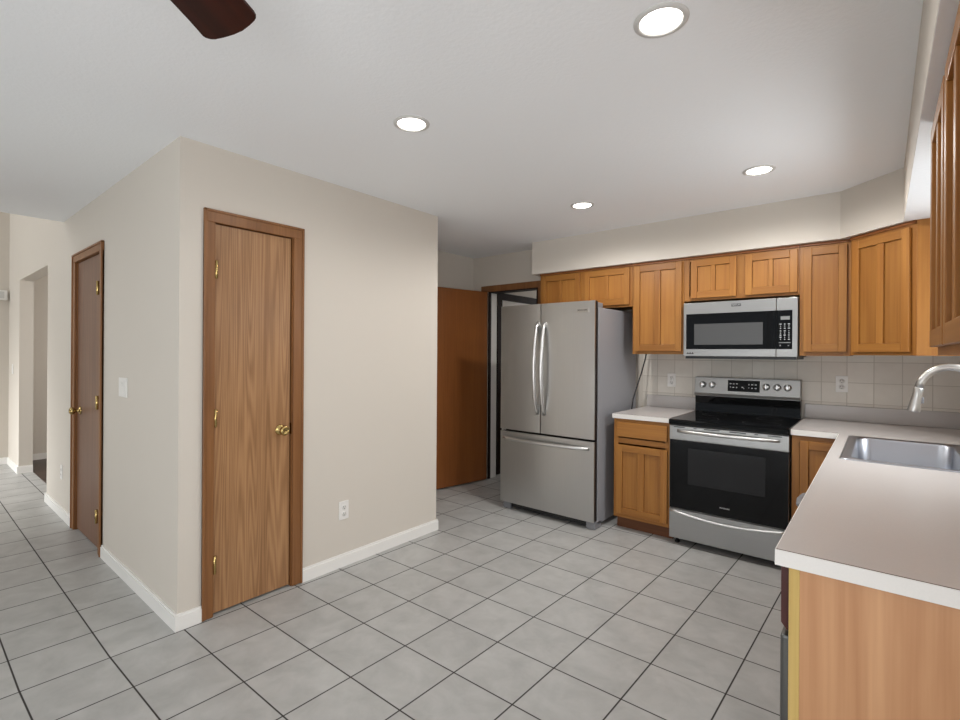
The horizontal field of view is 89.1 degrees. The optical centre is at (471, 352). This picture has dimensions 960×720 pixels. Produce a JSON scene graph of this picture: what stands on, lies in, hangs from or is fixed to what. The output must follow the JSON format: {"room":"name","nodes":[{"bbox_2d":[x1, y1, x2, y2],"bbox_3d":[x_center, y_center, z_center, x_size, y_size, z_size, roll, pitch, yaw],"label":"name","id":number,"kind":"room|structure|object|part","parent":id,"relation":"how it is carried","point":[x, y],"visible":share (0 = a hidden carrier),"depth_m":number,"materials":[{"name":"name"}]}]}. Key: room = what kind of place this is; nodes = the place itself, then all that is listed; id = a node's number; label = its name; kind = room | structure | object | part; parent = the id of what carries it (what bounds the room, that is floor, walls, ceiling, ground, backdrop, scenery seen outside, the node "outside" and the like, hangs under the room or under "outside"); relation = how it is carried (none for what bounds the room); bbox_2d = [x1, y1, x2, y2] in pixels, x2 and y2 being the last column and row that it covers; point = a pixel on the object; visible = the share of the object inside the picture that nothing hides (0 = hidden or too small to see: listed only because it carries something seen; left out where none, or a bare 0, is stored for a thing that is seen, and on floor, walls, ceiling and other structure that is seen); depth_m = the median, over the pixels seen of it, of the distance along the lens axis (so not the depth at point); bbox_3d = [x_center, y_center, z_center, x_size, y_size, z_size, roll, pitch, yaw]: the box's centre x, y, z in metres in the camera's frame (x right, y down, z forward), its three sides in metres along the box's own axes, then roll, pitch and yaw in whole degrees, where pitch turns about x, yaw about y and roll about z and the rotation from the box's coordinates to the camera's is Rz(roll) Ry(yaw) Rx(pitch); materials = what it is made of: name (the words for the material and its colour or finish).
{"room":"kitchen","nodes":[
{"label":"kitchen","id":0,"kind":"room"},
{"bbox_2d":[0,212,47,457],"bbox_3d":[-6.351,-1.156,5.165,0.120,5.000,6.420,0,0,40],"label":"wall","id":1,"kind":"structure","parent":0,"point":[40,285],"depth_m":6.12,"materials":[{"name":"paint"}]},
{"bbox_2d":[0,290,7,299],"bbox_3d":[-5.699,-0.695,5.804,0.058,0.117,0.260,0,0,40],"label":"box","id":2,"kind":"object","parent":1,"relation":"attached to","point":[3,293],"visible":1,"depth_m":5.86,"materials":[{"name":"white plastic"}]},
{"bbox_2d":[0,452,46,473],"bbox_3d":[-6.039,1.305,4.869,0.763,0.082,6.150,0,0,40],"label":"baseboard","id":3,"kind":"structure","parent":1,"relation":"attached to","point":[5,460],"depth_m":5.71,"materials":[{"name":"white paint"}]},
{"bbox_2d":[33,459,46,483],"bbox_3d":[-3.575,1.359,5.585,3.590,0.006,1.880,0,0,40],"label":"floor","id":4,"kind":"structure","parent":0,"point":[39,466],"depth_m":5.68,"materials":[{"name":"brown wood"}]},
{"bbox_2d":[8,143,170,604],"bbox_3d":[-3.538,-1.138,4.260,5.348,5.000,0.120,0,0,40],"label":"wall","id":5,"kind":"structure","parent":0,"point":[132,218],"depth_m":3.04,"materials":[{"name":"paint"}]},
{"bbox_2d":[60,464,62,479],"bbox_3d":[-3.410,0.992,4.056,0.072,0.118,0.009,0,0,40],"label":"outlet","id":6,"kind":"object","parent":5,"relation":"attached to","point":[61,466],"visible":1,"depth_m":4.04,"materials":[{"name":"white plastic"}]},
{"bbox_2d":[69,240,103,556],"bbox_3d":[-2.767,0.304,3.564,0.836,2.122,0.178,0,0,40],"label":"door","id":7,"kind":"structure","parent":5,"relation":"in","point":[87,265],"depth_m":3.58,"materials":[{"name":"brown wood"}]},
{"bbox_3d":[-2.994,0.438,3.683,0.062,0.062,0.068,0,0,40],"label":"knob","id":8,"kind":"part","parent":7,"relation":"part of","materials":[{"name":"gold metal"}]},
{"bbox_2d":[44,492,176,630],"bbox_3d":[-2.642,1.327,3.483,3.191,0.082,0.133,0,0,40],"label":"baseboard","id":9,"kind":"structure","parent":5,"relation":"attached to","point":[144,592],"depth_m":2.85,"materials":[{"name":"white paint"}]},
{"bbox_2d":[119,377,127,397],"bbox_3d":[-2.133,0.211,2.984,0.160,0.118,0.010,0,0,40],"label":"light switch","id":10,"kind":"object","parent":5,"relation":"attached to","point":[123,382],"visible":1,"depth_m":2.97,"materials":[{"name":"white plastic"}]},
{"bbox_2d":[168,136,437,613],"bbox_3d":[-0.904,0.154,3.154,0.120,2.450,1.832,0,0,40],"label":"wall","id":11,"kind":"structure","parent":0,"point":[371,275],"depth_m":3.12,"materials":[{"name":"paint"}]},
{"bbox_2d":[201,207,304,621],"bbox_3d":[-1.220,0.316,2.733,0.180,2.118,0.565,0,0,40],"label":"door","id":12,"kind":"structure","parent":11,"relation":"in","point":[254,268],"depth_m":2.70,"materials":[{"name":"brown wood"}]},
{"bbox_3d":[-1.084,0.446,2.809,0.068,0.062,0.062,0,0,40],"label":"knob","id":13,"kind":"part","parent":12,"relation":"part of","materials":[{"name":"gold metal"}]},
{"bbox_2d":[174,519,437,632],"bbox_3d":[-0.976,1.338,3.207,0.313,0.082,1.858,0,0,40],"label":"baseboard","id":14,"kind":"structure","parent":11,"relation":"attached to","point":[186,619],"depth_m":3.17,"materials":[{"name":"white paint"}]},
{"bbox_2d":[339,500,348,520],"bbox_3d":[-0.824,1.018,3.156,0.009,0.118,0.072,0,0,40],"label":"outlet","id":15,"kind":"object","parent":11,"relation":"attached to","point":[344,505],"visible":1,"depth_m":3.15,"materials":[{"name":"white plastic"}]},
{"bbox_2d":[0,464,783,719],"bbox_3d":[-1.847,1.433,3.776,8.825,0.120,10.120,0,0,40],"label":"floor","id":16,"kind":"structure","parent":0,"point":[495,612],"depth_m":2.41,"materials":[{"name":"tile"}]},
{"bbox_2d":[500,300,635,529],"bbox_3d":[0.858,0.490,4.377,0.906,1.801,0.924,0,0,40],"label":"refrigerator","id":17,"kind":"object","parent":16,"relation":"on","point":[566,367],"visible":0.99,"depth_m":4.03,"materials":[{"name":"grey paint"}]},
{"bbox_3d":[0.440,0.131,4.262,0.411,1.089,0.056,0,0,40],"label":"door","id":18,"kind":"part","parent":17,"relation":"part of","materials":[{"name":"metal"}]},
{"bbox_3d":[0.540,0.130,4.101,0.029,0.786,0.090,0,0,40],"label":"handle","id":19,"kind":"part","parent":17,"relation":"part of","materials":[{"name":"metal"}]},
{"bbox_3d":[0.594,0.130,4.056,0.029,0.786,0.090,0,0,40],"label":"handle","id":20,"kind":"part","parent":17,"relation":"part of","materials":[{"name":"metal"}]},
{"bbox_3d":[0.586,0.752,4.062,0.832,0.029,0.086,0,0,40],"label":"handle","id":21,"kind":"part","parent":17,"relation":"part of","materials":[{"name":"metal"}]},
{"bbox_3d":[0.624,1.009,4.103,0.906,0.628,0.056,0,0,40],"label":"freezer drawer","id":22,"kind":"part","parent":17,"relation":"part of","materials":[{"name":"metal"}]},
{"bbox_3d":[0.789,0.133,3.968,0.487,1.089,0.056,0,0,40],"label":"door","id":23,"kind":"part","parent":17,"relation":"part of","materials":[{"name":"metal"}]},
{"bbox_2d":[614,418,673,538],"bbox_3d":[1.533,0.958,4.015,0.435,0.874,0.757,0,0,40],"label":"base cabinet","id":24,"kind":"object","parent":16,"relation":"on","point":[641,448],"visible":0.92,"depth_m":3.73,"materials":[{"name":"brown wood"}]},
{"bbox_3d":[1.301,0.992,3.735,0.290,0.434,0.006,0,0,40],"label":"door panel","id":25,"kind":"part","parent":24,"relation":"part of","materials":[{"name":"brown wood"}]},
{"bbox_3d":[1.297,0.992,3.731,0.394,0.542,0.018,0,0,40],"label":"door","id":26,"kind":"part","parent":24,"relation":"part of","materials":[{"name":"brown wood"}]},
{"bbox_3d":[1.301,0.601,3.729,0.390,0.115,0.018,0,0,40],"label":"drawer","id":27,"kind":"part","parent":24,"relation":"part of","materials":[{"name":"brown wood"}]},
{"bbox_2d":[612,394,696,422],"bbox_3d":[1.530,0.447,4.012,0.442,0.140,0.754,0,0,40],"label":"countertop","id":28,"kind":"structure","parent":24,"relation":"on","point":[659,408],"depth_m":4.13,"materials":[{"name":"beige laminate"}]},
{"bbox_2d":[669,376,802,560],"bbox_3d":[1.954,0.799,3.603,0.758,1.196,0.824,0,0,40],"label":"range","id":29,"kind":"object","parent":16,"relation":"on","point":[730,484],"visible":0.98,"depth_m":3.38,"materials":[{"name":"grey paint"}]},
{"bbox_3d":[1.922,0.263,4.054,0.051,0.051,0.036,0,0,40],"label":"control knob","id":30,"kind":"part","parent":29,"relation":"part of","materials":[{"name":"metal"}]},
{"bbox_3d":[1.977,0.263,4.007,0.051,0.051,0.036,0,0,40],"label":"control knob","id":31,"kind":"part","parent":29,"relation":"part of","materials":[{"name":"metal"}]},
{"bbox_3d":[1.743,1.239,3.346,0.740,0.210,0.039,0,0,40],"label":"warming drawer","id":32,"kind":"part","parent":29,"relation":"part of","materials":[{"name":"metal"}]},
{"bbox_3d":[1.726,1.161,3.325,0.719,0.047,0.031,0,0,40],"label":"handle","id":33,"kind":"part","parent":29,"relation":"part of","materials":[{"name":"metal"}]},
{"bbox_3d":[1.720,0.564,3.308,0.635,0.022,0.071,0,0,40],"label":"handle","id":34,"kind":"part","parent":29,"relation":"part of","materials":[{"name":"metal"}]},
{"bbox_3d":[1.745,0.828,3.345,0.740,0.600,0.041,0,0,40],"label":"oven door","id":35,"kind":"part","parent":29,"relation":"part of","materials":[{"name":"glass"}]},
{"bbox_2d":[669,411,802,434],"bbox_3d":[1.945,0.502,3.580,0.744,0.038,0.690,0,0,40],"label":"cooktop","id":36,"kind":"object","parent":29,"relation":"in","point":[740,422],"depth_m":3.46,"materials":[{"name":"black glass"}]},
{"bbox_3d":[2.164,0.265,3.873,0.226,0.088,0.026,0,0,40],"label":"display panel","id":37,"kind":"part","parent":29,"relation":"part of","materials":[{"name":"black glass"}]},
{"bbox_3d":[2.272,0.265,3.759,0.051,0.051,0.036,0,0,40],"label":"control knob","id":38,"kind":"part","parent":29,"relation":"part of","materials":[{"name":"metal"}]},
{"bbox_3d":[2.328,0.265,3.712,0.051,0.051,0.036,0,0,40],"label":"control knob","id":39,"kind":"part","parent":29,"relation":"part of","materials":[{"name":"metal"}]},
{"bbox_3d":[2.379,0.266,3.668,0.051,0.051,0.036,0,0,40],"label":"control knob","id":40,"kind":"part","parent":29,"relation":"part of","materials":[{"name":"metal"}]},
{"bbox_2d":[780,566,788,719],"bbox_3d":[1.190,0.957,1.246,0.606,0.870,0.592,0,0,40],"label":"dishwasher","id":41,"kind":"object","parent":16,"relation":"on","point":[784,570],"visible":0.16,"depth_m":1.21,"materials":[{"name":"grey paint"}]},
{"bbox_3d":[0.968,0.989,1.433,0.027,0.575,0.588,0,0,40],"label":"door","id":42,"kind":"part","parent":41,"relation":"part of","materials":[{"name":"metal"}]},
{"bbox_3d":[0.971,0.608,1.432,0.025,0.157,0.588,0,0,40],"label":"control panel","id":43,"kind":"part","parent":41,"relation":"part of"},
{"bbox_2d":[791,435,834,518],"bbox_3d":[2.611,0.965,3.106,0.876,0.874,0.757,0,0,40],"label":"base cabinet","id":44,"kind":"object","parent":16,"relation":"on","point":[809,453],"visible":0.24,"depth_m":3.05,"materials":[{"name":"brown wood"}]},
{"bbox_3d":[2.156,0.911,3.008,0.218,0.716,0.018,0,0,40],"label":"door","id":45,"kind":"part","parent":44,"relation":"part of","materials":[{"name":"brown wood"}]},
{"bbox_3d":[2.159,0.911,3.012,0.122,0.608,0.006,0,0,40],"label":"door panel","id":46,"kind":"part","parent":44,"relation":"part of","materials":[{"name":"brown wood"}]},
{"bbox_2d":[788,568,959,719],"bbox_3d":[1.009,0.954,0.985,0.623,0.874,0.024,0,0,40],"label":"end panel","id":47,"kind":"object","parent":16,"relation":"on","point":[856,652],"visible":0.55,"depth_m":1.08,"materials":[{"name":"laminate"}]},
{"bbox_3d":[1.938,0.960,2.107,0.630,0.874,1.676,0,0,40],"label":"cabinet","id":48,"kind":"object","parent":16,"relation":"on","visible":0},
{"bbox_2d":[796,493,805,506],"bbox_3d":[1.300,0.573,1.888,0.068,0.024,0.223,0,0,40],"label":"towel bar","id":49,"kind":"object","parent":48,"relation":"attached to","point":[800,497],"visible":0.23,"depth_m":1.88,"materials":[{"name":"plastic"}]},
{"bbox_2d":[775,403,959,608],"bbox_3d":[1.873,0.449,2.224,0.887,0.145,3.048,0,0,40],"label":"countertop","id":50,"kind":"structure","parent":48,"relation":"on","point":[894,529],"depth_m":1.44,"materials":[{"name":"beige laminate"}]},
{"bbox_2d":[840,435,959,472],"bbox_3d":[2.149,0.574,2.349,0.558,0.192,0.832,0,0,40],"label":"sink","id":51,"kind":"object","parent":50,"relation":"in","point":[915,454],"visible":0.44,"depth_m":2.62,"materials":[{"name":"metal"}]},
{"bbox_2d":[907,364,959,412],"bbox_3d":[2.196,0.264,2.238,0.291,0.429,0.133,0,0,40],"label":"faucet","id":52,"kind":"object","parent":50,"relation":"on","point":[916,400],"visible":1,"depth_m":2.32,"materials":[{"name":"silver metal"}]},
{"bbox_3d":[2.225,0.209,2.261,0.251,0.319,0.033,0,0,40],"label":"spout","id":53,"kind":"part","parent":52,"relation":"part of","materials":[{"name":"silver metal"}]},
{"bbox_2d":[438,250,473,290],"bbox_3d":[-0.465,0.157,5.032,0.120,2.450,1.608,0,0,40],"label":"wall","id":54,"kind":"structure","parent":0,"point":[455,271],"depth_m":5.28,"materials":[{"name":"paint"}]},
{"bbox_2d":[436,280,540,488],"bbox_3d":[0.117,0.324,5.139,1.254,2.120,0.620,0,0,-6],"label":"door","id":55,"kind":"structure","parent":54,"relation":"in","point":[466,319],"depth_m":5.12,"materials":[{"name":"brown wood"}]},
{"bbox_3d":[0.450,0.326,5.223,0.792,2.120,0.136,0,0,40],"label":"casing","id":56,"kind":"part","parent":55,"relation":"part of","materials":[{"name":"brown wood"}]},
{"bbox_2d":[0,0,922,258],"bbox_3d":[-0.668,-1.145,2.796,5.785,0.150,10.120,0,0,40],"label":"ceiling","id":57,"kind":"structure","parent":0,"point":[533,110],"depth_m":2.06,"materials":[{"name":"paint"}]},
{"bbox_2d":[170,0,255,38],"bbox_3d":[-0.660,-0.902,0.455,1.304,0.335,1.262,0,0,40],"label":"ceiling fan","id":58,"kind":"object","parent":57,"relation":"hanging from","point":[214,19],"visible":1,"depth_m":1.10,"materials":[{"name":"brown wood"}]},
{"bbox_2d":[393,115,429,131],"bbox_3d":[-0.278,-1.063,2.270,0.168,0.007,0.168,0,0,40],"label":"recessed light","id":59,"kind":"object","parent":57,"relation":"in","point":[408,123],"visible":1,"depth_m":2.26,"materials":[{"name":"white plastic"}]},
{"bbox_2d":[570,202,593,208],"bbox_3d":[0.797,-1.057,3.500,0.168,0.007,0.168,0,0,40],"label":"recessed light","id":60,"kind":"object","parent":57,"relation":"in","point":[578,205],"visible":1,"depth_m":3.49,"materials":[{"name":"white plastic"}]},
{"bbox_2d":[633,2,689,37],"bbox_3d":[0.606,-1.058,1.558,0.168,0.007,0.168,0,0,40],"label":"recessed light","id":61,"kind":"object","parent":57,"relation":"in","point":[659,20],"visible":1,"depth_m":1.55,"materials":[{"name":"white plastic"}]},
{"bbox_2d":[742,165,775,175],"bbox_3d":[1.661,-1.051,2.815,0.168,0.007,0.168,0,0,40],"label":"recessed light","id":62,"kind":"object","parent":57,"relation":"in","point":[760,169],"visible":1,"depth_m":2.81,"materials":[{"name":"white plastic"}]},
{"bbox_2d":[474,250,540,430],"bbox_3d":[0.477,0.163,5.347,0.914,2.450,0.328,0,0,40],"label":"wall","id":63,"kind":"structure","parent":0,"point":[516,267],"depth_m":5.26,"materials":[{"name":"paint"}]},
{"bbox_2d":[503,290,535,304],"bbox_3d":[0.908,0.166,6.372,0.100,2.450,2.210,0,0,40],"label":"wall","id":64,"kind":"structure","parent":0,"point":[531,294],"depth_m":6.02,"materials":[{"name":"paint"}]},
{"bbox_2d":[496,293,535,474],"bbox_3d":[0.616,0.350,5.890,0.076,2.073,0.942,0,0,40],"label":"door","id":65,"kind":"structure","parent":64,"relation":"in","point":[507,298],"depth_m":5.58,"materials":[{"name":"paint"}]},
{"bbox_2d":[618,310,642,407],"bbox_3d":[2.070,0.173,4.141,3.077,2.450,0.120,0,0,40],"label":"wall","id":66,"kind":"structure","parent":0,"point":[639,357],"depth_m":4.50,"materials":[{"name":"paint"}]},
{"bbox_2d":[540,264,632,309],"bbox_3d":[1.144,-0.571,4.553,0.908,0.357,0.447,0,0,40],"label":"upper cabinet","id":67,"kind":"object","parent":66,"relation":"attached to","point":[612,286],"visible":0.68,"depth_m":4.34,"materials":[{"name":"brown wood"}]},
{"bbox_3d":[0.829,-0.569,4.538,0.402,0.312,0.018,0,0,40],"label":"door","id":68,"kind":"part","parent":67,"relation":"part of","materials":[{"name":"brown wood"}]},
{"bbox_3d":[0.833,-0.569,4.543,0.306,0.204,0.006,0,0,40],"label":"door panel","id":69,"kind":"part","parent":67,"relation":"part of","materials":[{"name":"brown wood"}]},
{"bbox_3d":[1.010,-0.742,4.393,0.908,0.017,0.012,0,0,40],"label":"trim","id":70,"kind":"part","parent":67,"relation":"part of","materials":[{"name":"brown wood"}]},
{"bbox_3d":[1.178,-0.567,4.245,0.414,0.312,0.018,0,0,40],"label":"door","id":71,"kind":"part","parent":67,"relation":"part of","materials":[{"name":"brown wood"}]},
{"bbox_3d":[1.181,-0.567,4.249,0.318,0.204,0.006,0,0,40],"label":"door panel","id":72,"kind":"part","parent":67,"relation":"part of","materials":[{"name":"brown wood"}]},
{"bbox_2d":[633,258,687,353],"bbox_3d":[1.649,-0.368,4.127,0.413,0.758,0.447,0,0,40],"label":"upper cabinet","id":73,"kind":"object","parent":66,"relation":"attached to","point":[658,286],"visible":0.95,"depth_m":3.94,"materials":[{"name":"brown wood"}]},
{"bbox_2d":[631,354,646,408],"bbox_3d":[1.480,0.534,4.330,0.219,1.123,0.039,0,0,-34],"label":"power cord","id":74,"kind":"object","parent":73,"relation":"hanging from","point":[645,354],"visible":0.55,"depth_m":4.32,"materials":[{"name":"plastic"}]},
{"bbox_3d":[1.516,-0.367,3.966,0.284,0.599,0.006,0,0,40],"label":"door panel","id":75,"kind":"part","parent":73,"relation":"part of","materials":[{"name":"brown wood"}]},
{"bbox_3d":[1.517,-0.739,3.966,0.413,0.017,0.012,0,0,40],"label":"trim","id":76,"kind":"part","parent":73,"relation":"part of","materials":[{"name":"brown wood"}]},
{"bbox_2d":[667,373,675,386],"bbox_3d":[1.767,0.240,4.301,0.072,0.118,0.009,0,0,40],"label":"outlet","id":77,"kind":"object","parent":66,"relation":"attached to","point":[671,377],"visible":1,"depth_m":4.30,"materials":[{"name":"white plastic"}]},
{"bbox_2d":[684,244,799,302],"bbox_3d":[2.099,-0.573,3.749,0.755,0.342,0.447,0,0,40],"label":"upper cabinet","id":78,"kind":"object","parent":66,"relation":"attached to","point":[767,273],"visible":0.99,"depth_m":3.58,"materials":[{"name":"brown wood"}]},
{"bbox_3d":[1.835,-0.569,3.698,0.222,0.188,0.006,0,0,40],"label":"door panel","id":79,"kind":"part","parent":78,"relation":"part of","materials":[{"name":"brown wood"}]},
{"bbox_3d":[1.832,-0.569,3.694,0.318,0.296,0.018,0,0,40],"label":"door","id":80,"kind":"part","parent":78,"relation":"part of","materials":[{"name":"brown wood"}]},
{"bbox_3d":[1.965,-0.736,3.589,0.755,0.017,0.012,0,0,40],"label":"trim","id":81,"kind":"part","parent":78,"relation":"part of","materials":[{"name":"brown wood"}]},
{"bbox_2d":[683,297,805,359],"bbox_3d":[2.087,-0.168,3.736,0.746,0.428,0.464,0,0,40],"label":"microwave","id":82,"kind":"object","parent":78,"relation":"attached to","point":[756,328],"visible":1,"depth_m":3.53,"materials":[{"name":"silver metal"}]},
{"bbox_3d":[1.899,-0.162,3.596,0.598,0.270,0.005,0,0,40],"label":"door glass","id":83,"kind":"part","parent":82,"relation":"part of","materials":[{"name":"black glass"}]},
{"bbox_3d":[2.165,-0.160,3.372,0.094,0.270,0.006,0,0,40],"label":"control panel","id":84,"kind":"part","parent":82,"relation":"part of","materials":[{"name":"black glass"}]},
{"bbox_3d":[2.119,-0.567,3.452,0.321,0.296,0.018,0,0,40],"label":"door","id":85,"kind":"part","parent":78,"relation":"part of","materials":[{"name":"brown wood"}]},
{"bbox_3d":[2.123,-0.567,3.456,0.225,0.188,0.006,0,0,40],"label":"door panel","id":86,"kind":"part","parent":78,"relation":"part of","materials":[{"name":"brown wood"}]},
{"bbox_2d":[799,239,852,355],"bbox_3d":[2.493,-0.360,3.416,0.276,0.762,0.447,0,0,40],"label":"upper cabinet","id":87,"kind":"object","parent":66,"relation":"attached to","point":[825,267],"visible":0.98,"depth_m":3.25,"materials":[{"name":"brown wood"}]},
{"bbox_3d":[2.360,-0.358,3.255,0.140,0.595,0.006,0,0,40],"label":"door panel","id":88,"kind":"part","parent":87,"relation":"part of","materials":[{"name":"brown wood"}]},
{"bbox_3d":[2.361,-0.734,3.256,0.276,0.017,0.012,0,0,40],"label":"trim","id":89,"kind":"part","parent":87,"relation":"part of","materials":[{"name":"brown wood"}]},
{"bbox_2d":[836,376,847,391],"bbox_3d":[2.683,0.226,3.530,0.072,0.118,0.009,0,0,40],"label":"outlet","id":90,"kind":"object","parent":66,"relation":"attached to","point":[841,381],"visible":1,"depth_m":3.53,"materials":[{"name":"white plastic"}]},
{"bbox_2d":[532,0,939,276],"bbox_3d":[0.771,-0.907,2.562,3.040,0.307,3.978,0,0,40],"label":"soffit","id":91,"kind":"structure","parent":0,"point":[878,203],"depth_m":3.44,"materials":[{"name":"paint"}]},
{"bbox_2d":[904,0,959,220],"bbox_3d":[1.542,-0.746,1.403,0.363,0.004,3.180,0,0,40],"label":"ceiling","id":92,"kind":"structure","parent":0,"point":[918,201],"depth_m":1.52,"materials":[{"name":"paint"}]},
{"bbox_3d":[0.781,0.165,0.130,0.120,2.450,7.918,0,0,40],"label":"wall","id":93,"kind":"structure","parent":0,"visible":0},
{"bbox_2d":[643,354,959,418],"bbox_3d":[1.409,0.254,2.623,2.130,0.520,3.054,0,0,40],"label":"backsplash","id":94,"kind":"structure","parent":93,"relation":"attached to","point":[875,381],"depth_m":3.55,"materials":[{"name":"tile"}]},
{"bbox_2d":[850,218,959,355],"bbox_3d":[2.722,-0.361,3.002,0.614,0.757,0.784,0,0,40],"label":"upper cabinet","id":95,"kind":"object","parent":93,"relation":"attached to","point":[890,266],"visible":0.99,"depth_m":2.85,"materials":[{"name":"brown wood"}]},
{"bbox_3d":[2.455,-0.355,2.924,0.006,0.593,0.272,0,0,-5],"label":"door panel","id":96,"kind":"part","parent":95,"relation":"part of","materials":[{"name":"brown wood"}]},
{"bbox_3d":[2.450,-0.355,2.923,0.018,0.701,0.368,0,0,-5],"label":"door","id":97,"kind":"part","parent":95,"relation":"part of","materials":[{"name":"brown wood"}]},
{"bbox_3d":[2.459,-0.733,2.924,0.008,0.017,0.428,0,0,-5],"label":"trim","id":98,"kind":"part","parent":95,"relation":"part of","materials":[{"name":"brown wood"}]},
{"bbox_3d":[2.470,-0.363,2.925,0.018,0.757,0.428,0,0,-5],"label":"frame","id":99,"kind":"part","parent":95,"relation":"part of","materials":[{"name":"brown wood"}]},
{"bbox_2d":[929,1,959,354],"bbox_3d":[1.180,-0.370,0.956,0.337,0.751,1.352,0,0,40],"label":"upper cabinet","id":100,"kind":"object","parent":93,"relation":"attached to","point":[945,131],"visible":1,"depth_m":1.19,"materials":[{"name":"brown wood"}]},
{"bbox_3d":[1.349,-0.366,1.404,0.018,0.692,0.416,0,0,40],"label":"door","id":101,"kind":"part","parent":100,"relation":"part of","materials":[{"name":"brown wood"}]},
{"bbox_3d":[1.073,-0.371,1.046,0.018,0.751,1.352,0,0,40],"label":"frame","id":102,"kind":"part","parent":100,"relation":"part of","materials":[{"name":"brown wood"}]},
{"bbox_3d":[1.060,-0.367,1.060,0.018,0.692,0.412,0,0,40],"label":"door","id":103,"kind":"part","parent":100,"relation":"part of","materials":[{"name":"brown wood"}]},
{"bbox_3d":[1.064,-0.367,1.056,0.006,0.584,0.316,0,0,40],"label":"door panel","id":104,"kind":"part","parent":100,"relation":"part of","materials":[{"name":"brown wood"}]}
]}

